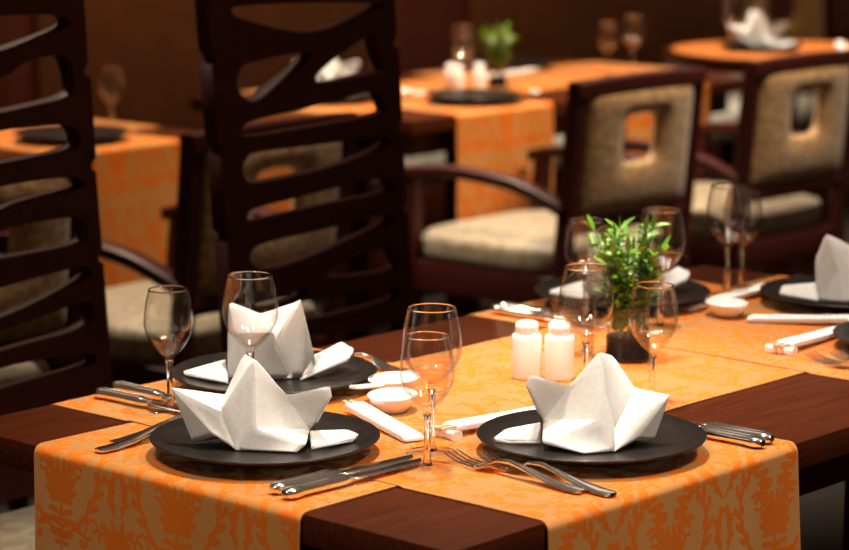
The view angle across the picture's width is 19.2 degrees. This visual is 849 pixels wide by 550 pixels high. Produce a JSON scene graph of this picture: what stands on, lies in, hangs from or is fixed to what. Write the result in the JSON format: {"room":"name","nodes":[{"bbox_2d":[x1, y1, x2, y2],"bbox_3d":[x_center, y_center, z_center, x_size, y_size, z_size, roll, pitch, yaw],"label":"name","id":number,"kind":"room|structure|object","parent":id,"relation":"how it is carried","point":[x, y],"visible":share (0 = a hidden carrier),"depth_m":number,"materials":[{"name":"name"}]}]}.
{"room":"restaurant","nodes":[
{"label":"restaurant","id":0,"kind":"room"},
{"bbox_2d":[7,0,792,188],"bbox_3d":[-1.033,-1.487,8.150,0.200,3.000,12.400,9,14,42],"label":"wall","id":1,"kind":"structure","parent":0,"point":[426,43],"depth_m":9.25,"materials":[{"name":"brown wood"}]},
{"bbox_2d":[0,16,9,232],"bbox_3d":[-2.137,-1.304,6.785,0.024,2.800,2.480,9,14,42],"label":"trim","id":2,"kind":"structure","parent":1,"relation":"attached to","point":[4,82],"depth_m":7.82,"materials":[{"name":"brown wood"}]},
{"bbox_2d":[34,0,397,130],"bbox_3d":[-0.661,-1.588,8.378,0.024,2.800,1.660,9,14,42],"label":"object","id":3,"kind":"structure","parent":1,"relation":"attached to","point":[154,43],"depth_m":8.28,"materials":[{"name":"wood"}]},
{"bbox_2d":[422,143,718,227],"bbox_3d":[-0.950,-0.066,8.327,0.024,0.140,12.400,9,14,42],"label":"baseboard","id":4,"kind":"structure","parent":1,"relation":"attached to","point":[433,199],"depth_m":9.38,"materials":[{"name":"brown wood"}]},
{"bbox_2d":[466,0,768,72],"bbox_3d":[0.819,-1.873,9.974,0.024,2.800,1.950,9,14,42],"label":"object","id":5,"kind":"structure","parent":1,"relation":"attached to","point":[544,29],"depth_m":9.97,"materials":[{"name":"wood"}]},
{"bbox_2d":[834,0,848,42],"bbox_3d":[2.352,-2.169,11.628,0.024,2.800,1.800,9,14,42],"label":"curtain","id":6,"kind":"structure","parent":1,"relation":"attached to","point":[841,7],"depth_m":11.25,"materials":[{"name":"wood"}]},
{"bbox_2d":[0,175,848,549],"bbox_3d":[1.272,0.409,6.352,9.400,0.100,12.400,9,14,42],"label":"floor","id":7,"kind":"structure","parent":0,"point":[821,510],"depth_m":5.54,"materials":[{"name":"carpet"}]},
{"bbox_2d":[0,155,92,384],"bbox_3d":[-0.966,0.211,4.623,0.576,0.898,0.565,9,14,42],"label":"armchair","id":8,"kind":"object","parent":7,"relation":"on","point":[35,235],"visible":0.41,"depth_m":4.49,"materials":[{"name":"fabric"}]},
{"bbox_2d":[0,178,70,341],"bbox_3d":[-0.781,-0.020,4.410,0.076,0.300,0.410,9,14,42],"label":"cushion","id":9,"kind":"object","parent":8,"relation":"on","point":[35,235],"depth_m":4.48,"materials":[{"name":"fabric"}]},
{"bbox_2d":[0,0,112,549],"bbox_3d":[-0.495,0.162,3.580,0.535,1.362,0.438,9,14,42],"label":"chair","id":10,"kind":"object","parent":7,"relation":"on","point":[71,108],"visible":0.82,"depth_m":3.77,"materials":[{"name":"brown wood"}]},
{"bbox_2d":[0,127,194,157],"bbox_3d":[-1.298,0.088,5.734,0.812,0.750,1.540,9,14,42],"label":"dining table","id":11,"kind":"object","parent":7,"relation":"on","point":[160,131],"visible":0.09,"depth_m":5.97,"materials":[{"name":"brown wood"}]},
{"bbox_2d":[0,124,64,152],"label":"table runner","id":12,"kind":"object","parent":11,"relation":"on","point":[8,140],"depth_m":5.75,"materials":[{"name":"fabric"}]},
{"bbox_2d":[13,124,129,143],"bbox_3d":[-0.816,-0.323,5.819,0.268,0.022,0.268,9,14,42],"label":"dinner plate","id":13,"kind":"object","parent":12,"relation":"on","point":[52,134],"visible":0.73,"depth_m":5.86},
{"bbox_2d":[98,67,123,125],"bbox_3d":[-0.742,-0.415,5.968,0.062,0.154,0.062,4,11,22],"label":"wine glass","id":14,"kind":"object","parent":12,"relation":"on","point":[111,107],"visible":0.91,"depth_m":5.97,"materials":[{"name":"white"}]},
{"bbox_2d":[94,119,158,130],"bbox_3d":[-1.319,-0.138,5.713,0.448,0.302,1.565,9,14,42],"label":"table runner","id":15,"kind":"object","parent":11,"relation":"on","point":[131,126],"visible":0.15,"depth_m":6.13,"materials":[{"name":"fabric"}]},
{"bbox_2d":[93,133,178,287],"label":"table runner","id":16,"kind":"object","parent":11,"relation":"on","point":[137,180],"depth_m":5.78,"materials":[{"name":"fabric"}]},
{"bbox_2d":[0,111,357,511],"bbox_3d":[-0.501,0.104,5.220,0.576,0.898,0.565,8,13,38],"label":"armchair","id":17,"kind":"object","parent":7,"relation":"on","point":[169,321],"visible":0.41,"depth_m":4.97,"materials":[{"name":"brown wood"}]},
{"bbox_2d":[196,142,341,296],"bbox_3d":[-0.305,-0.129,5.020,0.076,0.300,0.410,8,13,38],"label":"cushion","id":18,"kind":"object","parent":17,"relation":"on","point":[297,159],"depth_m":4.98,"materials":[{"name":"fabric"}]},
{"bbox_2d":[194,0,414,351],"bbox_3d":[-0.034,0.073,4.077,0.535,1.362,0.438,9,14,42],"label":"chair","id":19,"kind":"object","parent":7,"relation":"on","point":[227,42],"visible":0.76,"depth_m":4.15,"materials":[{"name":"brown wood"}]},
{"bbox_2d":[0,265,848,549],"bbox_3d":[0.246,0.500,3.427,0.812,0.750,1.540,9,14,42],"label":"dining table","id":20,"kind":"object","parent":7,"relation":"on","point":[809,411],"visible":0.14,"depth_m":3.06,"materials":[{"name":"brown wood"}]},
{"bbox_2d":[34,422,396,549],"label":"table runner","id":21,"kind":"object","parent":20,"relation":"on","point":[144,494],"depth_m":2.84,"materials":[{"name":"fabric"}]},
{"bbox_2d":[95,421,169,451],"bbox_3d":[-0.310,0.184,2.993,0.027,0.018,0.205,9,14,42],"label":"fork","id":22,"kind":"object","parent":21,"relation":"on","point":[117,445],"visible":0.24,"depth_m":2.95,"materials":[{"name":"silver metal"}]},
{"bbox_2d":[269,454,412,494],"bbox_3d":[-0.088,0.220,2.809,0.215,0.014,0.021,-9,14,-43],"label":"table knife","id":23,"kind":"object","parent":21,"relation":"on","point":[276,487],"visible":0.85,"depth_m":2.79,"materials":[{"name":"silver metal"}]},
{"bbox_2d":[281,458,421,499],"bbox_3d":[-0.076,0.223,2.790,0.021,0.014,0.215,10,14,44],"label":"table knife","id":24,"kind":"object","parent":21,"relation":"on","point":[295,491],"visible":1,"depth_m":2.76,"materials":[{"name":"silver metal"}]},
{"bbox_2d":[51,348,800,549],"bbox_3d":[-0.017,0.357,3.108,0.838,0.364,0.466,9,14,42],"label":"table runner","id":25,"kind":"object","parent":20,"relation":"on","point":[716,495],"visible":0.38,"depth_m":2.87,"materials":[{"name":"fabric"}]},
{"bbox_2d":[94,387,179,411],"bbox_3d":[-0.336,0.161,3.139,0.215,0.014,0.021,8,13,39],"label":"table knife","id":26,"kind":"object","parent":25,"relation":"on","point":[101,392],"visible":0.76,"depth_m":3.16,"materials":[{"name":"silver metal"}]},
{"bbox_2d":[110,381,175,401],"bbox_3d":[-0.322,0.155,3.174,0.215,0.014,0.021,9,14,42],"label":"table knife","id":27,"kind":"object","parent":25,"relation":"on","point":[152,393],"visible":0.7,"depth_m":3.20,"materials":[{"name":"silver metal"}]},
{"bbox_2d":[108,414,182,443],"bbox_3d":[-0.299,0.178,3.029,0.027,0.018,0.205,9,13,41],"label":"fork","id":28,"kind":"object","parent":25,"relation":"on","point":[178,416],"visible":0.23,"depth_m":3.00,"materials":[{"name":"silver metal"}]},
{"bbox_2d":[143,285,193,413],"bbox_3d":[-0.318,0.092,3.129,0.062,0.154,0.062,-8,13,-37],"label":"wine glass","id":29,"kind":"object","parent":25,"relation":"on","point":[169,363],"visible":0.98,"depth_m":3.13,"materials":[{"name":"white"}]},
{"bbox_2d":[143,290,193,347],"bbox_3d":[-0.318,0.062,3.124,0.062,0.090,0.062,0,10,-1],"label":"bowl","id":30,"kind":"object","parent":29,"relation":"on","point":[148,290],"depth_m":3.10,"materials":[{"name":"clear glass"}]},
{"bbox_2d":[222,271,277,358],"bbox_3d":[-0.215,0.085,3.108,0.069,0.172,0.069,3,11,17],"label":"wine glass","id":31,"kind":"object","parent":25,"relation":"on","point":[249,353],"visible":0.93,"depth_m":3.10,"materials":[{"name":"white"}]},
{"bbox_2d":[149,411,380,468],"bbox_3d":[-0.185,0.195,2.920,0.268,0.022,0.268,9,14,42],"label":"dinner plate","id":32,"kind":"object","parent":25,"relation":"on","point":[173,437],"visible":0.63,"depth_m":2.90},
{"bbox_2d":[171,355,357,452],"bbox_3d":[-0.183,0.145,2.922,0.214,0.104,0.081,2,10,9],"label":"folded napkin","id":33,"kind":"object","parent":32,"relation":"on","point":[254,413],"visible":1,"depth_m":2.90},
{"bbox_2d":[173,350,377,393],"bbox_3d":[-0.195,0.133,3.266,0.268,0.022,0.268,9,14,42],"label":"dinner plate","id":34,"kind":"object","parent":25,"relation":"on","point":[357,370],"visible":0.41,"depth_m":3.27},
{"bbox_2d":[184,299,352,383],"bbox_3d":[-0.201,0.081,3.273,0.217,0.106,0.083,-5,11,-28],"label":"folded napkin","id":35,"kind":"object","parent":34,"relation":"on","point":[287,351],"visible":0.97,"depth_m":3.25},
{"bbox_2d":[343,400,423,441],"bbox_3d":[-0.053,0.175,3.045,0.028,0.015,0.183,-5,11,-27],"label":"chopsticks","id":36,"kind":"object","parent":25,"relation":"on","point":[382,421],"visible":0.98,"depth_m":3.03,"materials":[{"name":"paper"}]},
{"bbox_2d":[349,371,419,389],"bbox_3d":[-0.054,0.142,3.195,0.062,0.029,0.137,6,12,30],"label":"soup spoon","id":37,"kind":"object","parent":25,"relation":"on","point":[385,379],"visible":0.66,"depth_m":3.23,"materials":[{"name":"ceramic"}]},
{"bbox_2d":[352,353,419,371],"bbox_3d":[-0.088,0.113,3.393,0.205,0.018,0.027,9,14,42],"label":"fork","id":38,"kind":"object","parent":25,"relation":"on","point":[382,365],"visible":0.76,"depth_m":3.36,"materials":[{"name":"silver metal"}]},
{"bbox_2d":[367,387,417,413],"bbox_3d":[-0.040,0.158,3.126,0.062,0.022,0.078,2,10,13],"label":"sauce dish","id":39,"kind":"object","parent":25,"relation":"on","point":[390,400],"visible":0.97,"depth_m":3.12,"materials":[{"name":"ceramic"}]},
{"bbox_2d":[400,331,454,471],"bbox_3d":[0.003,0.143,2.837,0.062,0.154,0.062,-3,11,-15],"label":"wine glass","id":40,"kind":"object","parent":25,"relation":"on","point":[426,461],"visible":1,"depth_m":2.84,"materials":[{"name":"clear"}]},
{"bbox_2d":[400,337,454,406],"bbox_3d":[0.003,0.112,2.831,0.062,0.090,0.062,4,11,21],"label":"bowl","id":41,"kind":"object","parent":40,"relation":"on","point":[406,337],"depth_m":2.81,"materials":[{"name":"clear glass"}]},
{"bbox_2d":[402,303,461,456],"bbox_3d":[0.009,0.122,2.901,0.069,0.172,0.069,-2,10,-9],"label":"wine glass","id":42,"kind":"object","parent":25,"relation":"on","point":[431,392],"visible":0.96,"depth_m":2.90,"materials":[{"name":"clear"}]},
{"bbox_2d":[402,309,461,383],"bbox_3d":[0.009,0.085,2.894,0.069,0.096,0.069,-2,10,-9],"label":"bowl","id":43,"kind":"object","parent":42,"relation":"on","point":[408,309],"depth_m":2.87,"materials":[{"name":"clear glass"}]},
{"bbox_2d":[435,425,461,440],"bbox_3d":[0.025,0.188,2.991,0.016,0.011,0.042,-10,14,-43],"label":"chopstick rest","id":44,"kind":"object","parent":25,"relation":"on","point":[452,435],"visible":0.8,"depth_m":2.98,"materials":[{"name":"ceramic"}]},
{"bbox_2d":[435,406,534,432],"bbox_3d":[0.101,0.172,3.063,0.235,0.015,0.028,-10,14,-43],"label":"chopsticks","id":45,"kind":"object","parent":25,"relation":"on","point":[472,422],"visible":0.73,"depth_m":3.01,"materials":[{"name":"paper"}]},
{"bbox_2d":[443,448,586,493],"bbox_3d":[0.101,0.216,2.812,0.027,0.018,0.205,-10,14,-44],"label":"fork","id":46,"kind":"object","parent":25,"relation":"on","point":[546,479],"visible":1,"depth_m":2.80,"materials":[{"name":"silver metal"}]},
{"bbox_2d":[476,450,616,496],"bbox_3d":[0.136,0.218,2.802,0.027,0.018,0.205,-9,14,-41],"label":"fork","id":47,"kind":"object","parent":25,"relation":"on","point":[595,489],"visible":0.8,"depth_m":2.78,"materials":[{"name":"silver metal"}]},
{"bbox_2d":[476,409,706,466],"bbox_3d":[0.194,0.194,2.927,0.268,0.022,0.268,9,14,42],"label":"dinner plate","id":48,"kind":"object","parent":25,"relation":"on","point":[675,436],"visible":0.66,"depth_m":2.91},
{"bbox_2d":[494,352,669,453],"bbox_3d":[0.180,0.143,2.919,0.202,0.108,0.096,-3,11,-16],"label":"folded napkin","id":49,"kind":"object","parent":48,"relation":"on","point":[601,410],"visible":1,"depth_m":2.91,"materials":[{"name":"fabric"}]},
{"bbox_2d":[700,426,764,447],"bbox_3d":[0.315,0.184,3.009,0.215,0.014,0.021,9,13,40],"label":"table knife","id":50,"kind":"object","parent":25,"relation":"on","point":[753,441],"visible":0.51,"depth_m":2.96,"materials":[{"name":"silver metal"}]},
{"bbox_2d":[692,422,773,443],"bbox_3d":[0.327,0.181,3.029,0.215,0.014,0.021,9,13,40],"label":"table knife","id":51,"kind":"object","parent":25,"relation":"on","point":[769,437],"visible":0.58,"depth_m":2.98,"materials":[{"name":"silver metal"}]},
{"bbox_2d":[394,336,526,388],"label":"table runner","id":52,"kind":"object","parent":20,"relation":"on","point":[491,360],"depth_m":3.42,"materials":[{"name":"fabric"}]},
{"bbox_2d":[512,319,541,380],"bbox_3d":[0.135,0.098,3.314,0.040,0.078,0.040,9,14,42],"label":"salt shaker","id":53,"kind":"object","parent":52,"relation":"on","point":[526,341],"visible":0.96,"depth_m":3.30,"materials":[{"name":"ceramic"}]},
{"bbox_2d":[544,320,574,381],"bbox_3d":[0.178,0.099,3.308,0.040,0.078,0.040,4,11,19],"label":"pepper shaker","id":54,"kind":"object","parent":52,"relation":"on","point":[559,343],"visible":0.99,"depth_m":3.29,"materials":[{"name":"ceramic"}]},
{"bbox_2d":[559,263,613,370],"bbox_3d":[0.204,0.074,3.177,0.069,0.172,0.069,8,13,37],"label":"wine glass","id":55,"kind":"object","parent":52,"relation":"on","point":[585,344],"visible":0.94,"depth_m":3.18,"materials":[{"name":"clear"}]},
{"bbox_2d":[559,270,613,335],"bbox_3d":[0.204,0.037,3.171,0.069,0.096,0.069,8,13,37],"label":"bowl","id":56,"kind":"object","parent":55,"relation":"on","point":[563,270],"depth_m":3.14,"materials":[{"name":"clear glass"}]},
{"bbox_2d":[467,280,848,380],"bbox_3d":[0.516,0.254,3.683,0.838,0.364,0.454,9,14,42],"label":"table runner","id":57,"kind":"object","parent":20,"relation":"on","point":[700,331],"visible":0.33,"depth_m":3.62,"materials":[{"name":"fabric"}]},
{"bbox_2d":[491,304,609,326],"bbox_3d":[0.182,0.062,3.692,0.215,0.014,0.021,9,14,42],"label":"table knife","id":58,"kind":"object","parent":57,"relation":"on","point":[497,308],"visible":0.95,"depth_m":3.71,"materials":[{"name":"silver metal"}]},
{"bbox_2d":[499,301,611,323],"bbox_3d":[0.194,0.058,3.714,0.215,0.014,0.021,9,14,42],"label":"table knife","id":59,"kind":"object","parent":57,"relation":"on","point":[547,312],"visible":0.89,"depth_m":3.72,"materials":[{"name":"silver metal"}]},
{"bbox_2d":[565,217,603,326],"bbox_3d":[0.235,-0.004,3.662,0.062,0.154,0.062,5,11,25],"label":"wine glass","id":60,"kind":"object","parent":57,"relation":"on","point":[585,283],"visible":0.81,"depth_m":3.67,"materials":[{"name":"clear"}]},
{"bbox_2d":[534,275,710,311],"bbox_3d":[0.301,0.032,3.833,0.268,0.022,0.268,9,14,42],"label":"dinner plate","id":61,"kind":"object","parent":57,"relation":"on","point":[688,292],"visible":0.48,"depth_m":3.83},
{"bbox_2d":[549,230,689,300],"bbox_3d":[0.301,-0.021,3.840,0.217,0.106,0.083,-5,11,-28],"label":"folded napkin","id":62,"kind":"object","parent":61,"relation":"on","point":[678,276],"visible":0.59,"depth_m":3.82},
{"bbox_2d":[637,207,685,325],"bbox_3d":[0.342,-0.009,3.633,0.069,0.172,0.069,-9,14,-41],"label":"wine glass","id":63,"kind":"object","parent":57,"relation":"on","point":[660,322],"visible":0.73,"depth_m":3.64,"materials":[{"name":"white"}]},
{"bbox_2d":[675,283,763,310],"bbox_3d":[0.470,0.032,3.848,0.235,0.015,0.028,-10,14,-43],"label":"chopsticks","id":64,"kind":"object","parent":57,"relation":"on","point":[742,293],"visible":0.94,"depth_m":3.84,"materials":[{"name":"paper"}]},
{"bbox_2d":[705,297,747,317],"bbox_3d":[0.448,0.050,3.732,0.062,0.022,0.078,-2,10,-9],"label":"sauce dish","id":65,"kind":"object","parent":57,"relation":"on","point":[722,307],"visible":1,"depth_m":3.71,"materials":[{"name":"ceramic"}]},
{"bbox_2d":[706,183,750,296],"bbox_3d":[0.468,-0.052,3.877,0.069,0.172,0.069,6,12,29],"label":"wine glass","id":66,"kind":"object","parent":57,"relation":"on","point":[727,249],"visible":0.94,"depth_m":3.88,"materials":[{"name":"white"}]},
{"bbox_2d":[723,189,762,288],"bbox_3d":[0.499,-0.055,3.944,0.062,0.154,0.062,4,11,20],"label":"wine glass","id":67,"kind":"object","parent":57,"relation":"on","point":[741,283],"visible":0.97,"depth_m":3.95,"materials":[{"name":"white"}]},
{"bbox_2d":[765,344,797,355],"bbox_3d":[0.492,0.103,3.466,0.042,0.011,0.016,8,13,37],"label":"chopstick rest","id":68,"kind":"object","parent":57,"relation":"on","point":[790,351],"visible":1,"depth_m":3.46,"materials":[{"name":"ceramic"}]},
{"bbox_2d":[747,314,848,322],"bbox_3d":[0.574,0.064,3.670,0.202,0.015,0.028,2,10,12],"label":"chopsticks","id":69,"kind":"object","parent":57,"relation":"on","point":[753,318],"visible":1,"depth_m":3.67,"materials":[{"name":"plastic"}]},
{"bbox_2d":[760,275,848,312],"bbox_3d":[0.645,0.033,3.827,0.268,0.022,0.268,9,14,42],"label":"dinner plate","id":70,"kind":"object","parent":57,"relation":"on","point":[772,288],"visible":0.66,"depth_m":3.81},
{"bbox_2d":[779,235,848,303],"bbox_3d":[0.626,-0.011,3.809,0.159,0.099,0.096,-5,11,-25],"label":"folded napkin","id":71,"kind":"object","parent":70,"relation":"on","point":[832,258],"visible":1,"depth_m":3.80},
{"bbox_2d":[773,325,836,348],"bbox_3d":[0.555,0.086,3.548,0.028,0.015,0.235,8,13,36],"label":"chopsticks","id":72,"kind":"object","parent":57,"relation":"on","point":[823,334],"visible":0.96,"depth_m":3.51,"materials":[{"name":"paper"}]},
{"bbox_2d":[803,350,848,364],"bbox_3d":[0.591,0.120,3.349,0.027,0.018,0.205,-9,14,-41],"label":"fork","id":73,"kind":"object","parent":57,"relation":"on","point":[827,361],"visible":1,"depth_m":3.40,"materials":[{"name":"silver metal"}]},
{"bbox_2d":[829,349,848,360],"bbox_3d":[0.629,0.119,3.358,0.027,0.018,0.205,-10,14,-43],"label":"fork","id":74,"kind":"object","parent":57,"relation":"on","point":[844,358],"visible":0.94,"depth_m":3.42,"materials":[{"name":"silver metal"}]},
{"bbox_2d":[832,321,848,342],"bbox_3d":[0.703,0.092,3.498,0.268,0.022,0.268,9,14,42],"label":"dinner plate","id":75,"kind":"object","parent":57,"relation":"on","point":[841,331],"visible":1,"depth_m":3.53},
{"bbox_2d":[650,345,804,411],"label":"table runner","id":76,"kind":"object","parent":20,"relation":"on","point":[689,378],"depth_m":3.34,"materials":[{"name":"fabric"}]},
{"bbox_2d":[568,214,686,363],"bbox_3d":[0.271,0.015,3.417,0.134,0.206,0.114,8,13,37],"label":"table plant","id":77,"kind":"object","parent":76,"relation":"on","point":[622,345],"visible":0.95,"depth_m":3.41,"materials":[{"name":"green plant"}]},
{"bbox_2d":[628,281,677,407],"bbox_3d":[0.287,0.087,3.158,0.062,0.154,0.062,-2,10,-13],"label":"wine glass","id":78,"kind":"object","parent":76,"relation":"on","point":[652,357],"visible":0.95,"depth_m":3.16,"materials":[{"name":"clear"}]},
{"bbox_2d":[628,287,677,354],"bbox_3d":[0.287,0.057,3.152,0.062,0.090,0.062,1,10,7],"label":"bowl","id":79,"kind":"object","parent":78,"relation":"on","point":[633,287],"depth_m":3.14,"materials":[{"name":"clear glass"}]},
{"bbox_2d":[190,59,742,341],"bbox_3d":[0.187,-0.162,7.132,0.812,0.750,1.540,9,14,42],"label":"dining table","id":80,"kind":"object","parent":7,"relation":"on","point":[424,133],"visible":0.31,"depth_m":6.74,"materials":[{"name":"fabric"}]},
{"bbox_2d":[256,167,291,179],"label":"table runner","id":81,"kind":"object","parent":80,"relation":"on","point":[272,172],"depth_m":6.57,"materials":[{"name":"fabric"}]},
{"bbox_2d":[261,199,291,211],"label":"table runner","id":82,"kind":"object","parent":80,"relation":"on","point":[284,205],"depth_m":6.57,"materials":[{"name":"fabric"}]},
{"bbox_2d":[249,103,374,122],"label":"table runner","id":83,"kind":"object","parent":80,"relation":"on","point":[327,107],"depth_m":6.51,"materials":[{"name":"fabric"}]},
{"bbox_2d":[240,87,553,220],"bbox_3d":[-0.093,-0.273,6.801,0.837,0.424,0.386,9,14,42],"label":"table runner","id":84,"kind":"object","parent":80,"relation":"on","point":[498,137],"visible":0.34,"depth_m":6.50,"materials":[{"name":"fabric"}]},
{"bbox_2d":[328,92,370,102],"bbox_3d":[-0.243,-0.474,6.663,0.268,0.022,0.268,9,14,42],"label":"dinner plate","id":85,"kind":"object","parent":84,"relation":"on","point":[363,96],"visible":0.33,"depth_m":6.58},
{"bbox_2d":[318,69,341,80],"bbox_3d":[-0.242,-0.511,6.671,0.158,0.076,0.062,5,12,28],"label":"folded napkin","id":86,"kind":"object","parent":85,"relation":"on","point":[322,75],"visible":0.18,"depth_m":6.65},
{"bbox_2d":[401,89,412,98],"bbox_3d":[-0.061,-0.483,6.713,0.062,0.022,0.078,2,10,13],"label":"sauce dish","id":87,"kind":"object","parent":84,"relation":"on","point":[405,93],"visible":0.54,"depth_m":6.69,"materials":[{"name":"ceramic"}]},
{"bbox_2d":[450,65,463,88],"bbox_3d":[0.089,-0.531,6.834,0.040,0.078,0.040,9,14,42],"label":"salt shaker","id":88,"kind":"object","parent":84,"relation":"on","point":[456,76],"visible":0.77,"depth_m":6.82,"materials":[{"name":"ceramic"}]},
{"bbox_2d":[424,88,525,104],"bbox_3d":[0.134,-0.468,6.632,0.268,0.022,0.268,9,14,42],"label":"dinner plate","id":89,"kind":"object","parent":84,"relation":"on","point":[467,96],"visible":1,"depth_m":6.68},
{"bbox_3d":[-0.257,-0.528,6.969,0.268,0.021,0.268,9,14,42],"label":"dinner plate","id":90,"kind":"object","parent":84,"relation":"on","visible":0},
{"bbox_2d":[316,58,359,80],"bbox_3d":[-0.256,-0.579,6.971,0.214,0.104,0.081,2,10,9],"label":"folded napkin","id":91,"kind":"object","parent":90,"relation":"on","point":[348,68],"visible":0.23,"depth_m":6.96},
{"bbox_2d":[401,77,443,89],"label":"table runner","id":92,"kind":"object","parent":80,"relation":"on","point":[435,83],"depth_m":7.09,"materials":[{"name":"fabric"}]},
{"bbox_2d":[444,63,455,88],"bbox_3d":[0.072,-0.540,6.882,0.040,0.078,0.040,9,14,42],"label":"salt shaker","id":93,"kind":"object","parent":92,"relation":"on","point":[448,66],"visible":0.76,"depth_m":6.87,"materials":[{"name":"ceramic"}]},
{"bbox_2d":[411,70,443,76],"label":"table runner","id":94,"kind":"object","parent":80,"relation":"on","point":[440,73],"depth_m":7.40,"materials":[{"name":"fabric"}]},
{"bbox_2d":[464,67,473,78],"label":"table runner","id":95,"kind":"object","parent":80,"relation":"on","point":[468,71],"depth_m":7.40,"materials":[{"name":"fabric"}]},
{"bbox_2d":[466,58,555,70],"bbox_3d":[0.258,-0.628,7.526,0.268,0.022,0.268,9,14,42],"label":"dinner plate","id":96,"kind":"object","parent":95,"relation":"on","point":[513,64],"visible":0.71,"depth_m":7.58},
{"bbox_2d":[486,68,540,77],"bbox_3d":[0.253,-0.588,7.315,0.235,0.015,0.028,-9,14,-42],"label":"chopsticks","id":97,"kind":"object","parent":95,"relation":"on","point":[522,71],"visible":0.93,"depth_m":7.32,"materials":[{"name":"paper"}]},
{"bbox_2d":[486,81,562,92],"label":"table runner","id":98,"kind":"object","parent":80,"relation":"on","point":[525,88],"depth_m":7.00,"materials":[{"name":"fabric"}]},
{"bbox_2d":[472,63,485,87],"bbox_3d":[0.150,-0.542,6.892,0.040,0.078,0.040,9,14,42],"label":"pepper shaker","id":99,"kind":"object","parent":98,"relation":"on","point":[478,73],"visible":0.8,"depth_m":6.88,"materials":[{"name":"ceramic"}]},
{"bbox_2d":[477,22,517,87],"bbox_3d":[0.205,-0.618,7.008,0.104,0.188,0.107,9,14,42],"label":"table plant","id":100,"kind":"object","parent":98,"relation":"on","point":[501,50],"visible":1,"depth_m":7.00,"materials":[{"name":"green plant"}]},
{"bbox_2d":[503,68,617,87],"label":"table runner","id":101,"kind":"object","parent":80,"relation":"on","point":[543,77],"depth_m":7.27,"materials":[{"name":"fabric"}]},
{"bbox_2d":[597,22,617,74],"bbox_3d":[0.534,-0.659,7.334,0.062,0.154,0.062,4,11,22],"label":"wine glass","id":102,"kind":"object","parent":101,"relation":"on","point":[607,55],"visible":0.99,"depth_m":7.34,"materials":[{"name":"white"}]},
{"bbox_2d":[544,61,673,73],"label":"table runner","id":103,"kind":"object","parent":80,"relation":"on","point":[589,66],"depth_m":7.58,"materials":[{"name":"fabric"}]},
{"bbox_2d":[621,15,644,72],"bbox_3d":[0.608,-0.669,7.338,0.069,0.172,0.069,9,14,42],"label":"wine glass","id":104,"kind":"object","parent":103,"relation":"on","point":[632,62],"visible":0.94,"depth_m":7.34,"materials":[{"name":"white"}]},
{"bbox_2d":[626,112,652,140],"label":"table runner","id":105,"kind":"object","parent":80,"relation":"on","point":[639,126],"depth_m":6.92,"materials":[{"name":"fabric"}]},
{"bbox_2d":[701,83,708,123],"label":"table runner","id":106,"kind":"object","parent":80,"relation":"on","point":[704,119],"depth_m":7.13,"materials":[{"name":"fabric"}]},
{"bbox_2d":[404,67,706,326],"bbox_3d":[0.320,-0.069,6.193,0.576,0.898,0.565,9,14,42],"label":"armchair","id":107,"kind":"object","parent":7,"relation":"on","point":[498,258],"visible":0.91,"depth_m":6.00,"materials":[{"name":"brown wood"}]},
{"bbox_2d":[577,85,692,217],"bbox_3d":[0.505,-0.301,5.980,0.076,0.300,0.410,9,14,42],"label":"cushion","id":108,"kind":"object","parent":107,"relation":"on","point":[608,186],"depth_m":5.94,"materials":[{"name":"fabric"}]},
{"bbox_2d":[309,91,828,302],"bbox_3d":[0.523,-0.311,8.706,0.560,0.490,2.550,9,14,42],"label":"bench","id":109,"kind":"object","parent":7,"relation":"on","point":[805,102],"visible":0.07,"depth_m":8.84,"materials":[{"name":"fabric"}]},
{"bbox_2d":[583,49,848,273],"bbox_3d":[0.788,-0.160,6.699,0.576,0.898,0.565,9,14,42],"label":"armchair","id":110,"kind":"object","parent":7,"relation":"on","point":[782,163],"visible":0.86,"depth_m":6.47,"materials":[{"name":"brown wood"}]},
{"bbox_2d":[750,65,848,187],"bbox_3d":[0.973,-0.391,6.486,0.076,0.300,0.410,9,14,42],"label":"cushion","id":111,"kind":"object","parent":110,"relation":"on","point":[816,158],"depth_m":6.45,"materials":[{"name":"fabric"}]},
{"bbox_2d":[662,41,824,276],"bbox_3d":[1.165,-0.364,8.266,0.780,0.750,0.780,9,14,42],"label":"dining table","id":112,"kind":"object","parent":7,"relation":"on","point":[792,268],"visible":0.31,"depth_m":8.14,"materials":[{"name":"brown wood"}]},
{"bbox_2d":[672,40,848,58],"bbox_3d":[1.165,-0.735,8.199,0.714,0.002,0.714,9,14,42],"label":"cloth","id":113,"kind":"object","parent":112,"relation":"on","point":[711,49],"visible":0.58,"depth_m":8.16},
{"bbox_2d":[720,40,802,51],"bbox_3d":[1.095,-0.744,8.180,0.268,0.022,0.268,9,14,42],"label":"dinner plate","id":114,"kind":"object","parent":113,"relation":"on","point":[729,44],"visible":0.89,"depth_m":8.10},
{"bbox_2d":[727,10,795,46],"bbox_3d":[1.093,-0.802,8.182,0.246,0.119,0.093,-1,10,-8],"label":"folded napkin","id":115,"kind":"object","parent":114,"relation":"on","point":[757,32],"visible":0.94,"depth_m":8.15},
{"bbox_2d":[835,41,845,49],"bbox_3d":[1.364,-0.751,8.239,0.028,0.015,0.235,1,10,6],"label":"chopsticks","id":116,"kind":"object","parent":113,"relation":"on","point":[840,44],"visible":0.91,"depth_m":8.23,"materials":[{"name":"paper"}]},
{"bbox_2d":[729,0,848,95],"bbox_3d":[1.562,-0.756,10.038,0.565,0.898,0.576,-5,11,-27],"label":"armchair","id":117,"kind":"object","parent":7,"relation":"on","point":[812,20],"visible":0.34,"depth_m":10.23,"materials":[{"name":"brown wood"}]},
{"bbox_2d":[741,0,823,40],"bbox_3d":[1.446,-1.056,10.210,0.410,0.300,0.076,-5,11,-27],"label":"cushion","id":118,"kind":"object","parent":117,"relation":"on","point":[807,22],"depth_m":10.23,"materials":[{"name":"fabric"}]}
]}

